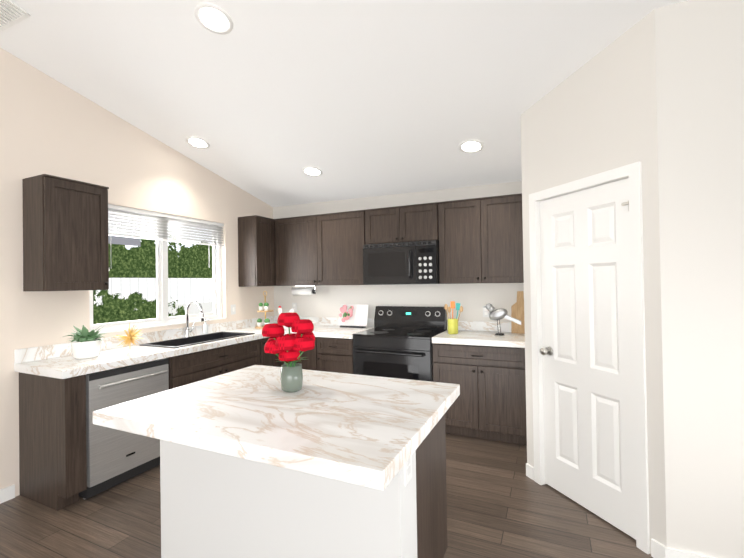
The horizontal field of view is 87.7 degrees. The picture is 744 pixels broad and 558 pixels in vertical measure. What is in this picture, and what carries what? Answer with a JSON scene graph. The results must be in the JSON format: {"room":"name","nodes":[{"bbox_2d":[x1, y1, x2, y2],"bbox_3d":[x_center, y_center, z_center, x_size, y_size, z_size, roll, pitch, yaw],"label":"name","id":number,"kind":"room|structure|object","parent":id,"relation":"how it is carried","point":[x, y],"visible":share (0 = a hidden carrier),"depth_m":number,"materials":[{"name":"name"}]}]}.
{"room":"kitchen","nodes":[
{"label":"kitchen","id":0,"kind":"room"},
{"bbox_2d":[0,48,273,496],"bbox_3d":[-3.076,-0.620,1.814,0.195,4.300,8.080,-1,-1,25],"label":"wall","id":1,"kind":"structure","parent":0,"point":[49,125],"depth_m":3.06,"materials":[{"name":"beige paint"}]},
{"bbox_2d":[0,485,14,503],"bbox_3d":[-3.574,1.480,0.398,0.014,0.090,5.100,-1,-1,25],"label":"baseboard","id":2,"kind":"structure","parent":1,"relation":"attached to","point":[7,493],"depth_m":2.67,"materials":[{"name":"white wood"}]},
{"bbox_2d":[22,174,108,290],"bbox_3d":[-2.279,-0.318,2.915,0.312,0.810,0.430,-1,-1,25],"label":"upper cabinet","id":3,"kind":"object","parent":1,"relation":"attached to","point":[65,234],"visible":1,"depth_m":2.78,"materials":[{"name":"brown wood"}]},
{"bbox_2d":[89,210,225,333],"bbox_3d":[-2.074,-0.092,3.878,0.126,1.114,1.474,-1,-1,25],"label":"window","id":4,"kind":"structure","parent":1,"relation":"in","point":[162,319],"depth_m":3.86,"materials":[{"name":"white plastic"}]},
{"bbox_2d":[108,204,223,270],"bbox_3d":[-2.047,-0.357,3.866,0.040,0.578,1.450,-1,-1,25],"label":"window blinds","id":5,"kind":"object","parent":4,"relation":"attached to","point":[135,213],"visible":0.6,"depth_m":3.81,"materials":[{"name":"white plastic"}]},
{"bbox_2d":[231,304,235,314],"bbox_3d":[-1.650,0.363,4.611,0.008,0.116,0.072,-1,-1,25],"label":"electrical outlet plate","id":6,"kind":"object","parent":1,"relation":"attached to","point":[233,307],"depth_m":4.61,"materials":[{"name":"white plastic"}]},
{"bbox_2d":[238,215,275,286],"bbox_3d":[-1.345,-0.331,4.933,0.312,0.844,0.656,-1,-1,25],"label":"upper cabinet","id":7,"kind":"object","parent":1,"relation":"attached to","point":[256,252],"visible":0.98,"depth_m":4.67,"materials":[{"name":"brown wood"}]},
{"bbox_2d":[0,433,652,557],"bbox_3d":[0.102,1.492,0.367,7.200,0.050,8.130,-1,-1,25],"label":"floor","id":8,"kind":"structure","parent":0,"point":[500,504],"depth_m":2.40,"materials":[{"name":"brown wood"}]},
{"bbox_2d":[79,358,168,499],"bbox_3d":[-2.027,1.088,3.011,0.619,0.863,0.602,-1,-1,25],"label":"dishwasher","id":9,"kind":"object","parent":8,"relation":"on","point":[115,457],"visible":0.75,"depth_m":2.80,"materials":[{"name":"metal"}]},
{"bbox_2d":[168,338,262,388],"bbox_3d":[-1.689,1.089,3.821,0.575,0.880,1.085,-1,-1,25],"label":"base cabinet","id":10,"kind":"object","parent":8,"relation":"on","point":[185,369],"depth_m":3.61,"materials":[{"name":"brown wood"}]},
{"bbox_2d":[14,319,276,378],"bbox_3d":[-1.658,0.572,3.883,0.600,0.155,2.830,-1,-1,25],"label":"countertop","id":11,"kind":"structure","parent":10,"relation":"on","point":[58,361],"depth_m":3.03,"materials":[{"name":"stone"}]},
{"bbox_2d":[63,325,106,358],"bbox_3d":[-2.151,0.466,2.928,0.241,0.254,0.280,-1,-1,25],"label":"plant pot","id":12,"kind":"object","parent":11,"relation":"on","point":[85,344],"visible":1,"depth_m":2.88,"materials":[{"name":"white ceramic"}]},
{"bbox_2d":[116,323,142,347],"bbox_3d":[-1.991,0.477,3.181,0.197,0.230,0.206,-1,-1,25],"label":"decor","id":13,"kind":"object","parent":11,"relation":"on","point":[131,336],"visible":1,"depth_m":3.17,"materials":[{"name":"gold metal"}]},
{"bbox_2d":[185,300,203,336],"bbox_3d":[-1.790,0.405,3.955,0.262,0.384,0.100,-1,-1,25],"label":"faucet","id":14,"kind":"object","parent":11,"relation":"on","point":[187,332],"visible":0.98,"depth_m":3.96,"materials":[{"name":"silver metal"}]},
{"bbox_2d":[140,331,254,347],"bbox_3d":[-1.676,0.707,3.824,0.460,0.243,0.980,-1,-1,25],"label":"sink","id":15,"kind":"object","parent":11,"relation":"in","point":[191,340],"visible":0.35,"depth_m":3.90,"materials":[{"name":"black metal"}]},
{"bbox_2d":[203,319,207,333],"bbox_3d":[-1.787,0.514,4.179,0.071,0.168,0.048,-1,-1,25],"label":"soap bottle","id":16,"kind":"object","parent":11,"relation":"on","point":[205,328],"visible":0.9,"depth_m":4.17,"materials":[{"name":"white plastic"}]},
{"bbox_2d":[255,291,272,328],"bbox_3d":[-1.309,0.370,4.751,0.247,0.451,0.247,-1,-1,25],"label":"tiered stand","id":17,"kind":"object","parent":11,"relation":"on","point":[266,320],"visible":0.94,"depth_m":4.71,"materials":[{"name":"beige wood"}]},
{"bbox_2d":[263,336,278,366],"bbox_3d":[-1.404,1.090,4.436,0.575,0.880,0.270,-1,-1,25],"label":"base cabinet","id":18,"kind":"object","parent":8,"relation":"on","point":[268,358],"depth_m":4.34,"materials":[{"name":"brown wood"}]},
{"bbox_2d":[250,316,277,319],"bbox_3d":[-1.199,0.574,4.875,0.420,0.155,0.646,-1,-1,25],"label":"countertop","id":19,"kind":"structure","parent":18,"relation":"on","point":[270,317],"depth_m":5.19,"materials":[{"name":"stone"}]},
{"bbox_2d":[277,306,293,327],"bbox_3d":[-1.052,0.461,4.765,0.307,0.262,0.108,-1,-1,25],"label":"rooster figurine","id":20,"kind":"object","parent":19,"relation":"on","point":[279,309],"visible":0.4,"depth_m":4.78,"materials":[{"name":"white ceramic"}]},
{"bbox_2d":[160,414,446,557],"bbox_3d":[-0.328,1.051,1.981,1.288,0.875,0.722,-1,-1,25],"label":"kitchen island","id":21,"kind":"object","parent":8,"relation":"on","point":[216,505],"visible":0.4,"depth_m":1.66,"materials":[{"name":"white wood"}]},
{"bbox_2d":[93,365,459,490],"bbox_3d":[-0.371,0.583,1.833,1.355,0.055,1.010,-1,-1,25],"label":"island countertop","id":22,"kind":"structure","parent":21,"relation":"on","point":[373,432],"depth_m":1.55,"materials":[{"name":"stone"}]},
{"bbox_2d":[280,363,302,391],"bbox_3d":[-0.403,0.494,1.941,0.112,0.125,0.112,-1,-1,25],"label":"vase","id":23,"kind":"object","parent":22,"relation":"on","point":[291,379],"visible":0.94,"depth_m":1.90,"materials":[{"name":"green glass"}]},
{"bbox_2d":[262,312,314,366],"bbox_3d":[-0.408,0.349,1.942,0.312,0.356,0.229,-1,-1,25],"label":"roses","id":24,"kind":"object","parent":23,"relation":"in","point":[289,347],"visible":1,"depth_m":1.89,"materials":[{"name":"red plant"}]},
{"bbox_2d":[282,337,353,373],"bbox_3d":[-0.495,1.077,4.532,0.945,0.875,0.669,-1,-1,25],"label":"base cabinet","id":25,"kind":"object","parent":8,"relation":"on","point":[330,354],"visible":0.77,"depth_m":4.18,"materials":[{"name":"brown wood"}]},
{"bbox_2d":[284,317,373,338],"bbox_3d":[-0.498,0.560,4.548,0.948,0.155,0.650,-1,-1,25],"label":"countertop","id":26,"kind":"structure","parent":25,"relation":"on","point":[327,327],"depth_m":4.52,"materials":[{"name":"stone"}]},
{"bbox_2d":[338,304,368,327],"bbox_3d":[-0.213,0.443,4.662,0.380,0.270,0.149,-1,-1,25],"label":"cookbook stand","id":27,"kind":"object","parent":26,"relation":"on","point":[353,315],"visible":1,"depth_m":4.65,"materials":[{"name":"white paper"}]},
{"bbox_2d":[353,306,446,381],"bbox_3d":[0.305,0.905,4.129,0.836,1.185,0.722,-1,-1,25],"label":"range","id":28,"kind":"object","parent":8,"relation":"on","point":[395,342],"visible":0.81,"depth_m":3.95,"materials":[{"name":"black metal"}]},
{"bbox_2d":[432,343,526,444],"bbox_3d":[1.093,1.045,3.797,0.856,0.875,0.669,-1,-1,25],"label":"base cabinet","id":29,"kind":"object","parent":8,"relation":"on","point":[489,403],"visible":0.79,"depth_m":3.50,"materials":[{"name":"brown wood"}]},
{"bbox_2d":[432,321,524,347],"bbox_3d":[1.092,0.528,3.812,0.855,0.155,0.642,-1,-1,25],"label":"countertop","id":30,"kind":"structure","parent":29,"relation":"on","point":[479,333],"depth_m":3.74,"materials":[{"name":"stone"}]},
{"bbox_2d":[444,301,462,333],"bbox_3d":[0.826,0.390,3.929,0.195,0.330,0.104,-1,-1,25],"label":"utensil crock","id":31,"kind":"object","parent":30,"relation":"on","point":[452,325],"visible":0.98,"depth_m":3.90,"materials":[{"name":"yellow ceramic"}]},
{"bbox_2d":[484,303,520,334],"bbox_3d":[1.266,0.393,3.789,0.360,0.308,0.094,-1,-1,25],"label":"bird figurine","id":32,"kind":"object","parent":30,"relation":"on","point":[499,314],"visible":1,"depth_m":3.77,"materials":[{"name":"grey metal"}]},
{"bbox_2d":[511,291,524,333],"bbox_3d":[1.496,0.334,3.907,0.170,0.420,0.093,-1,-1,25],"label":"cutting board","id":33,"kind":"object","parent":30,"relation":"on","point":[517,309],"visible":0.65,"depth_m":3.90,"materials":[{"name":"brown wood"}]},
{"bbox_2d":[0,0,687,206],"bbox_3d":[0.049,-1.870,0.398,7.200,1.894,8.130,-1,-1,25],"label":"ceiling","id":34,"kind":"structure","parent":0,"point":[268,101],"depth_m":2.72,"materials":[{"name":"white paint"}]},
{"bbox_2d":[0,0,30,30],"bbox_3d":[-2.293,-1.642,2.377,0.340,0.050,0.182,-1,-1,25],"label":"ceiling vent","id":35,"kind":"object","parent":34,"relation":"in","point":[12,14],"visible":1,"depth_m":2.39,"materials":[{"name":"white metal"}]},
{"bbox_2d":[186,136,209,148],"bbox_3d":[-1.685,-1.317,3.749,0.216,0.050,0.212,-1,-1,25],"label":"recessed light","id":36,"kind":"object","parent":34,"relation":"in","point":[197,142],"visible":1,"depth_m":3.74,"materials":[{"name":"white"}]},
{"bbox_2d":[194,3,232,34],"bbox_3d":[-0.937,-1.542,2.301,0.216,0.050,0.212,-1,-1,25],"label":"recessed light","id":37,"kind":"object","parent":34,"relation":"in","point":[213,18],"visible":1,"depth_m":2.29,"materials":[{"name":"white"}]},
{"bbox_2d":[302,167,321,175],"bbox_3d":[-0.638,-1.149,4.146,0.216,0.050,0.212,-1,-1,25],"label":"recessed light","id":38,"kind":"object","parent":34,"relation":"in","point":[312,171],"visible":1,"depth_m":4.14,"materials":[{"name":"white"}]},
{"bbox_2d":[459,140,483,152],"bbox_3d":[0.874,-1.166,3.413,0.216,0.050,0.212,-1,-1,25],"label":"recessed light","id":39,"kind":"object","parent":34,"relation":"in","point":[470,146],"visible":1,"depth_m":3.40,"materials":[{"name":"white"}]},
{"bbox_2d":[273,181,523,329],"bbox_3d":[0.188,-0.095,4.671,3.400,3.200,0.150,-1,-1,25],"label":"wall","id":40,"kind":"structure","parent":0,"point":[472,299],"depth_m":4.51,"materials":[{"name":"white paint"}]},
{"bbox_2d":[292,303,296,311],"bbox_3d":[-1.026,0.373,5.125,0.072,0.116,0.007,-1,-1,25],"label":"electrical outlet plate","id":41,"kind":"object","parent":40,"relation":"attached to","point":[294,305],"depth_m":5.12,"materials":[{"name":"white plastic"}]},
{"bbox_2d":[274,215,317,285],"bbox_3d":[-0.869,-0.339,4.894,0.628,0.844,0.334,-1,-1,25],"label":"upper cabinet","id":42,"kind":"object","parent":40,"relation":"attached to","point":[296,238],"depth_m":4.74,"materials":[{"name":"brown wood"}]},
{"bbox_2d":[291,286,315,294],"bbox_3d":[-0.867,0.145,4.900,0.361,0.120,0.094,-1,-1,25],"label":"paper towel","id":43,"kind":"object","parent":42,"relation":"attached to","point":[303,291],"visible":1,"depth_m":4.85,"materials":[{"name":"white paper"}]},
{"bbox_2d":[318,210,365,284],"bbox_3d":[-0.298,-0.350,4.630,0.630,0.844,0.334,-1,-1,25],"label":"upper cabinet","id":44,"kind":"object","parent":40,"relation":"attached to","point":[319,249],"depth_m":4.49,"materials":[{"name":"brown wood"}]},
{"bbox_2d":[364,202,438,243],"bbox_3d":[0.362,-0.591,4.311,0.836,0.389,0.360,-1,-1,25],"label":"upper cabinet","id":45,"kind":"object","parent":40,"relation":"attached to","point":[409,223],"visible":0.98,"depth_m":4.16,"materials":[{"name":"brown wood"}]},
{"bbox_2d":[363,240,439,284],"bbox_3d":[0.348,-0.165,4.264,0.830,0.446,0.448,-1,-1,25],"label":"microwave","id":46,"kind":"object","parent":45,"relation":"attached to","point":[416,262],"visible":1,"depth_m":4.09,"materials":[{"name":"black metal"}]},
{"bbox_2d":[438,193,523,283],"bbox_3d":[1.137,-0.379,3.952,0.856,0.844,0.360,-1,-1,25],"label":"upper cabinet","id":47,"kind":"object","parent":40,"relation":"attached to","point":[480,240],"visible":0.96,"depth_m":3.81,"materials":[{"name":"brown wood"}]},
{"bbox_2d":[483,306,489,316],"bbox_3d":[1.207,0.343,4.092,0.072,0.116,0.007,-1,-1,25],"label":"electrical outlet plate","id":48,"kind":"object","parent":40,"relation":"attached to","point":[486,312],"depth_m":4.09,"materials":[{"name":"white plastic"}]},
{"bbox_2d":[521,0,743,557],"bbox_3d":[2.904,-0.359,2.336,3.700,3.600,1.810,-1,-1,25],"label":"wall","id":49,"kind":"structure","parent":0,"point":[658,93],"depth_m":1.96,"materials":[{"name":"white paint"}]},
{"bbox_2d":[540,178,635,538],"bbox_3d":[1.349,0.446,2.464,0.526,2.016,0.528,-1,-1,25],"label":"pantry door","id":50,"kind":"structure","parent":49,"relation":"in","point":[586,350],"depth_m":2.42,"materials":[{"name":"white wood"}]},
{"bbox_2d":[529,161,649,553],"bbox_3d":[1.361,0.420,2.469,0.116,2.092,0.818,-1,-1,-20],"label":"door frame","id":51,"kind":"structure","parent":49,"relation":"attached to","point":[632,172],"depth_m":2.12,"materials":[{"name":"white wood"}]},
{"bbox_2d":[526,463,714,557],"bbox_3d":[2.691,1.395,1.812,3.710,0.090,0.714,-1,-1,25],"label":"baseboard","id":52,"kind":"structure","parent":49,"relation":"attached to","point":[659,550],"depth_m":1.98,"materials":[{"name":"white wood"}]},
{"label":"outside","id":53,"kind":"structure","parent":0,"visible":0},
{"bbox_2d":[93,215,212,323],"bbox_3d":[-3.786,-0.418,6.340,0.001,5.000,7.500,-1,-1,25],"label":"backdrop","id":54,"kind":"structure","parent":53,"point":[129,294],"depth_m":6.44,"materials":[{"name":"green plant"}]}
]}

